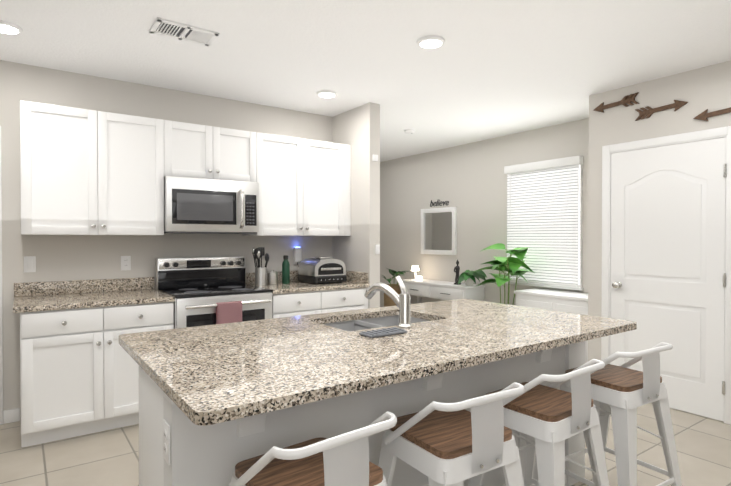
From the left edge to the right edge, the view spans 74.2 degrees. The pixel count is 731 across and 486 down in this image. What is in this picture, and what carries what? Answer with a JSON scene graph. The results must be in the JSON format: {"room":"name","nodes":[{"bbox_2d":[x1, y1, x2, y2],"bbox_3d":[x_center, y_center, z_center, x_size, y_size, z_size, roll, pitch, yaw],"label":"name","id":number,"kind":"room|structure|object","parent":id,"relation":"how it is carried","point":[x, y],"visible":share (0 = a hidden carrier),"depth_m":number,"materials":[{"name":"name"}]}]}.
{"room":"kitchen","nodes":[
{"label":"kitchen","id":0,"kind":"room"},
{"bbox_2d":[0,60,331,420],"bbox_3d":[-2.503,-0.005,3.556,5.220,2.580,0.120,0,1,-36],"label":"wall","id":1,"kind":"structure","parent":0,"point":[72,257],"depth_m":3.80,"materials":[{"name":"white paint"}]},
{"bbox_2d":[0,126,2,424],"bbox_3d":[-2.955,0.233,3.124,0.968,2.114,0.109,0,1,-36],"label":"door frame","id":2,"kind":"structure","parent":1,"relation":"attached to","point":[1,370],"depth_m":3.41,"materials":[{"name":"white wood"}]},
{"bbox_2d":[3,408,19,423],"bbox_3d":[-0.301,1.249,2.389,7.430,0.095,10.400,0,1,-36],"label":"baseboard","id":3,"kind":"structure","parent":1,"relation":"attached to","point":[11,415],"depth_m":3.46,"materials":[{"name":"white wood"}]},
{"bbox_2d":[24,256,35,272],"bbox_3d":[-2.444,0.156,3.519,0.072,0.116,0.009,0,1,-36],"label":"outlet","id":4,"kind":"object","parent":1,"relation":"attached to","point":[29,263],"depth_m":3.52,"materials":[{"name":"white plastic"}]},
{"bbox_2d":[20,100,167,234],"bbox_3d":[-2.021,-0.505,3.605,0.902,0.891,0.349,0,1,-36],"label":"upper cabinet","id":5,"kind":"object","parent":1,"relation":"attached to","point":[87,172],"depth_m":3.44,"materials":[{"name":"white wood"}]},
{"bbox_2d":[121,256,130,270],"bbox_3d":[-1.928,0.162,3.889,0.072,0.116,0.008,0,1,-36],"label":"outlet","id":6,"kind":"object","parent":1,"relation":"attached to","point":[125,260],"depth_m":3.89,"materials":[{"name":"white plastic"}]},
{"bbox_2d":[168,120,259,183],"bbox_3d":[-1.347,-0.738,4.085,0.755,0.435,0.349,0,1,-36],"label":"upper cabinet","id":7,"kind":"object","parent":1,"relation":"attached to","point":[194,150],"depth_m":3.94,"materials":[{"name":"white wood"}]},
{"bbox_2d":[164,176,258,233],"bbox_3d":[-1.315,-0.298,4.045,0.749,0.437,0.458,0,1,-36],"label":"microwave","id":8,"kind":"object","parent":7,"relation":"attached to","point":[202,206],"visible":0.98,"depth_m":3.88,"materials":[{"name":"silver metal"}]},
{"bbox_2d":[242,133,350,235],"bbox_3d":[-0.642,-0.515,4.592,0.979,0.891,0.349,0,1,-36],"label":"upper cabinet","id":9,"kind":"object","parent":1,"relation":"attached to","point":[305,184],"depth_m":4.43,"materials":[{"name":"white wood"}]},
{"bbox_2d":[294,247,301,266],"bbox_3d":[-0.668,0.151,4.756,0.076,0.229,0.046,0,1,-36],"label":"night light","id":10,"kind":"object","parent":1,"relation":"attached to","point":[297,254],"visible":0.85,"depth_m":4.74,"materials":[{"name":"white plastic"}]},
{"bbox_2d":[332,102,379,307],"bbox_3d":[-0.982,-0.028,6.020,0.120,2.580,3.680,0,1,-36],"label":"wall","id":11,"kind":"structure","parent":0,"point":[357,129],"depth_m":4.57,"materials":[{"name":"white paint"}]},
{"bbox_2d":[372,154,377,160],"bbox_3d":[0.091,-0.794,4.510,0.060,0.060,0.011,0,1,-36],"label":"outlet","id":12,"kind":"object","parent":11,"relation":"attached to","point":[374,157],"depth_m":4.50,"materials":[{"name":"white plastic"}]},
{"bbox_2d":[375,245,379,253],"bbox_3d":[0.111,0.061,4.534,0.050,0.090,0.009,0,1,-36],"label":"outlet","id":13,"kind":"object","parent":11,"relation":"attached to","point":[377,247],"depth_m":4.53,"materials":[{"name":"white plastic"}]},
{"bbox_2d":[0,403,730,485],"bbox_3d":[-0.301,1.327,2.389,7.670,0.060,10.640,0,1,-36],"label":"floor","id":14,"kind":"structure","parent":0,"point":[110,457],"depth_m":2.92,"materials":[{"name":"tile"}]},
{"bbox_2d":[13,271,369,447],"bbox_3d":[-1.234,0.781,3.972,2.678,1.000,0.689,0,1,-36],"label":"base cabinet","id":15,"kind":"object","parent":14,"relation":"on","point":[79,370],"visible":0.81,"depth_m":3.23,"materials":[{"name":"white wood"}]},
{"bbox_2d":[252,247,268,285],"bbox_3d":[-0.939,0.207,4.324,0.139,0.340,0.128,0,1,-36],"label":"utensil holder","id":16,"kind":"object","parent":15,"relation":"on","point":[258,253],"visible":1,"depth_m":4.28,"materials":[{"name":"silver metal"}]},
{"bbox_2d":[267,270,277,284],"bbox_3d":[-0.851,0.312,4.420,0.098,0.127,0.098,0,1,-36],"label":"canister","id":17,"kind":"object","parent":15,"relation":"on","point":[272,277],"visible":1,"depth_m":4.38,"materials":[{"name":"silver metal"}]},
{"bbox_2d":[282,255,289,283],"bbox_3d":[-0.734,0.244,4.454,0.072,0.262,0.072,0,1,-36],"label":"water bottle","id":18,"kind":"object","parent":15,"relation":"on","point":[285,271],"visible":1,"depth_m":4.42,"materials":[{"name":"green"}]},
{"bbox_2d":[298,256,346,283],"bbox_3d":[-0.412,0.252,4.589,0.340,0.244,0.354,0,1,-36],"label":"countertop grill","id":19,"kind":"object","parent":15,"relation":"on","point":[319,270],"visible":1,"depth_m":4.47,"materials":[{"name":"silver metal"}]},
{"bbox_2d":[155,256,272,328],"bbox_3d":[-1.221,0.694,3.923,0.751,1.135,0.724,0,1,-36],"label":"range","id":20,"kind":"object","parent":14,"relation":"on","point":[203,291],"visible":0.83,"depth_m":3.87,"materials":[{"name":"silver metal"}]},
{"bbox_2d":[229,411,396,485],"bbox_3d":[-0.160,0.888,1.355,0.462,0.837,0.462,0,1,-40],"label":"stool","id":21,"kind":"object","parent":14,"relation":"on","point":[341,460],"visible":1,"depth_m":1.25,"materials":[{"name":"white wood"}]},
{"bbox_2d":[119,335,608,485],"bbox_3d":[0.109,0.864,2.318,2.172,0.867,0.996,0,1,-36],"label":"kitchen island","id":22,"kind":"object","parent":14,"relation":"on","point":[171,451],"depth_m":1.72,"materials":[{"name":"paint"}]},
{"bbox_2d":[119,299,636,430],"bbox_3d":[0.146,0.414,2.263,2.180,0.033,1.170,0,1,-36],"label":"island countertop","id":23,"kind":"structure","parent":22,"relation":"on","point":[227,372],"depth_m":1.82,"materials":[{"name":"beige stone"}]},
{"bbox_2d":[323,311,426,330],"bbox_3d":[0.066,0.524,2.521,0.662,0.216,0.432,0,1,-36],"label":"sink","id":24,"kind":"object","parent":23,"relation":"in","point":[364,320],"depth_m":2.71,"materials":[{"name":"silver metal"}]},
{"bbox_2d":[359,327,406,337],"bbox_3d":[0.078,0.391,2.117,0.200,0.016,0.090,0,1,-36],"label":"dish mat","id":25,"kind":"object","parent":23,"relation":"on","point":[382,332],"visible":1,"depth_m":2.09,"materials":[{"name":"grey"}]},
{"bbox_2d":[364,276,411,327],"bbox_3d":[0.111,0.276,2.369,0.104,0.239,0.286,0,1,-36],"label":"faucet","id":26,"kind":"object","parent":23,"relation":"on","point":[402,300],"visible":1,"depth_m":2.29,"materials":[{"name":"silver metal"}]},
{"bbox_2d":[380,268,408,306],"bbox_3d":[0.452,0.814,7.227,0.482,0.873,0.426,0,1,-36],"label":"potted plant","id":27,"kind":"object","parent":14,"relation":"on","point":[388,301],"visible":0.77,"depth_m":7.13,"materials":[{"name":"wicker"}]},
{"bbox_2d":[403,279,484,302],"bbox_3d":[1.004,0.896,6.586,0.390,0.720,1.275,0,1,-36],"label":"console table","id":28,"kind":"object","parent":14,"relation":"on","point":[437,289],"visible":0.6,"depth_m":6.32,"materials":[{"name":"white wood"}]},
{"bbox_2d":[411,265,421,279],"bbox_3d":[0.737,0.429,6.955,0.120,0.205,0.175,0,1,-36],"label":"table lamp","id":29,"kind":"object","parent":28,"relation":"on","point":[415,268],"visible":1,"depth_m":6.93,"materials":[{"name":"white plastic"}]},
{"bbox_2d":[454,259,460,284],"bbox_3d":[1.193,0.373,6.276,0.078,0.330,0.080,0,1,-36],"label":"figurine","id":30,"kind":"object","parent":28,"relation":"on","point":[457,268],"visible":0.96,"depth_m":6.26,"materials":[{"name":"grey"}]},
{"bbox_2d":[457,270,486,285],"bbox_3d":[1.335,0.441,6.044,0.412,0.200,0.316,0,1,-36],"label":"plant","id":31,"kind":"object","parent":28,"relation":"on","point":[468,276],"visible":1,"depth_m":6.04,"materials":[{"name":"green plant"}]},
{"bbox_2d":[378,382,524,485],"bbox_3d":[0.285,0.885,1.661,0.462,0.837,0.462,0,1,-33],"label":"stool","id":32,"kind":"object","parent":14,"relation":"on","point":[446,444],"visible":0.98,"depth_m":1.53,"materials":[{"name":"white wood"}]},
{"bbox_2d":[471,243,537,304],"bbox_3d":[1.489,0.637,5.497,0.647,1.261,0.766,0,1,-36],"label":"plant","id":33,"kind":"object","parent":14,"relation":"on","point":[510,265],"visible":0.67,"depth_m":5.40,"materials":[{"name":"green plant"}]},
{"bbox_2d":[468,359,608,485],"bbox_3d":[0.700,0.882,1.957,0.462,0.837,0.462,0,1,-38],"label":"stool","id":34,"kind":"object","parent":14,"relation":"on","point":[544,422],"visible":0.94,"depth_m":1.83,"materials":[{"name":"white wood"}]},
{"bbox_2d":[514,288,587,362],"bbox_3d":[2.081,0.899,5.054,0.410,0.745,0.970,0,1,-36],"label":"storage bench","id":35,"kind":"object","parent":14,"relation":"on","point":[565,301],"visible":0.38,"depth_m":4.96,"materials":[{"name":"white wood"}]},
{"bbox_2d":[560,342,681,485],"bbox_3d":[1.172,0.879,2.295,0.462,0.837,0.462,0,1,-32],"label":"stool","id":36,"kind":"object","parent":14,"relation":"on","point":[621,394],"visible":0.71,"depth_m":2.15,"materials":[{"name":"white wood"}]},
{"bbox_2d":[0,0,730,161],"bbox_3d":[-0.301,-1.313,2.364,7.670,0.060,10.640,0,1,-36],"label":"ceiling","id":37,"kind":"structure","parent":0,"point":[489,69],"depth_m":3.28,"materials":[{"name":"white paint"}]},
{"bbox_2d":[0,20,22,34],"bbox_3d":[-2.142,-1.277,2.867,0.179,0.020,0.179,0,1,-42],"label":"recessed light","id":38,"kind":"object","parent":37,"relation":"in","point":[6,27],"depth_m":2.86,"materials":[{"name":"white"}]},
{"bbox_2d":[149,17,219,45],"bbox_3d":[-1.104,-1.270,2.946,0.360,0.035,0.220,0,1,-36],"label":"ceiling vent","id":39,"kind":"object","parent":37,"relation":"in","point":[177,30],"visible":1,"depth_m":2.94,"materials":[{"name":"white metal"}]},
{"bbox_2d":[316,90,336,97],"bbox_3d":[-0.337,-1.290,4.194,0.179,0.020,0.179,0,1,-42],"label":"recessed light","id":40,"kind":"object","parent":37,"relation":"in","point":[323,93],"depth_m":4.17,"materials":[{"name":"white"}]},
{"bbox_2d":[404,129,414,133],"bbox_3d":[0.512,-1.295,5.638,0.128,0.038,0.128,0,1,-36],"label":"smoke detector","id":41,"kind":"object","parent":37,"relation":"attached to","point":[409,131],"visible":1,"depth_m":5.60,"materials":[{"name":"white plastic"}]},
{"bbox_2d":[417,35,444,48],"bbox_3d":[0.418,-1.279,3.087,0.179,0.020,0.179,0,1,-42],"label":"recessed light","id":42,"kind":"object","parent":37,"relation":"in","point":[425,42],"depth_m":3.06,"materials":[{"name":"white"}]},
{"bbox_2d":[380,118,588,306],"bbox_3d":[1.190,-0.035,6.781,0.120,2.580,4.970,0,1,-36],"label":"wall","id":43,"kind":"structure","parent":0,"point":[469,181],"depth_m":6.44,"materials":[{"name":"white paint"}]},
{"bbox_2d":[421,207,456,254],"bbox_3d":[1.030,-0.166,6.868,0.035,0.660,0.700,0,1,-36],"label":"framed mirror","id":44,"kind":"object","parent":43,"relation":"attached to","point":[438,231],"visible":0.98,"depth_m":6.85,"materials":[{"name":"white mirror"}]},
{"bbox_2d":[430,200,448,206],"bbox_3d":[1.046,-0.572,6.864,0.008,0.093,0.379,0,1,-36],"label":"sign","id":45,"kind":"object","parent":43,"relation":"attached to","point":[443,203],"visible":1,"depth_m":6.87,"materials":[{"name":"grey metal"}]},
{"bbox_2d":[504,155,583,289],"bbox_3d":[1.992,-0.213,5.489,0.075,1.420,0.990,0,1,-36],"label":"window blinds","id":46,"kind":"object","parent":43,"relation":"attached to","point":[544,208],"visible":0.85,"depth_m":5.40,"materials":[{"name":"white plastic"}]},
{"bbox_2d":[588,60,730,421],"bbox_3d":[3.862,0.007,2.298,0.750,2.580,5.430,0,1,-36],"label":"wall","id":47,"kind":"structure","parent":0,"point":[700,90],"depth_m":3.92,"materials":[{"name":"white paint"}]},
{"bbox_2d":[593,92,638,112],"bbox_3d":[2.108,-1.173,4.077,0.016,0.105,0.387,0,1,-36],"label":"art","id":48,"kind":"object","parent":47,"relation":"attached to","point":[627,99],"visible":0.96,"depth_m":4.02,"materials":[{"name":"brown wood"}]},
{"bbox_2d":[635,100,687,120],"bbox_3d":[2.313,-1.049,3.792,0.016,0.105,0.387,0,1,-36],"label":"art","id":49,"kind":"object","parent":47,"relation":"attached to","point":[676,105],"visible":0.98,"depth_m":3.81,"materials":[{"name":"brown wood"}]},
{"bbox_2d":[601,126,730,424],"bbox_3d":[2.311,0.226,3.773,0.109,2.114,0.968,0,1,-36],"label":"door","id":50,"kind":"structure","parent":47,"relation":"attached to","point":[666,244],"depth_m":3.71,"materials":[{"name":"white wood"}]},
{"bbox_2d":[693,107,730,120],"bbox_3d":[2.562,-0.942,3.445,0.016,0.111,0.397,0,1,-36],"label":"art","id":51,"kind":"object","parent":47,"relation":"attached to","point":[704,115],"visible":1,"depth_m":3.51,"materials":[{"name":"brown wood"}]}
]}

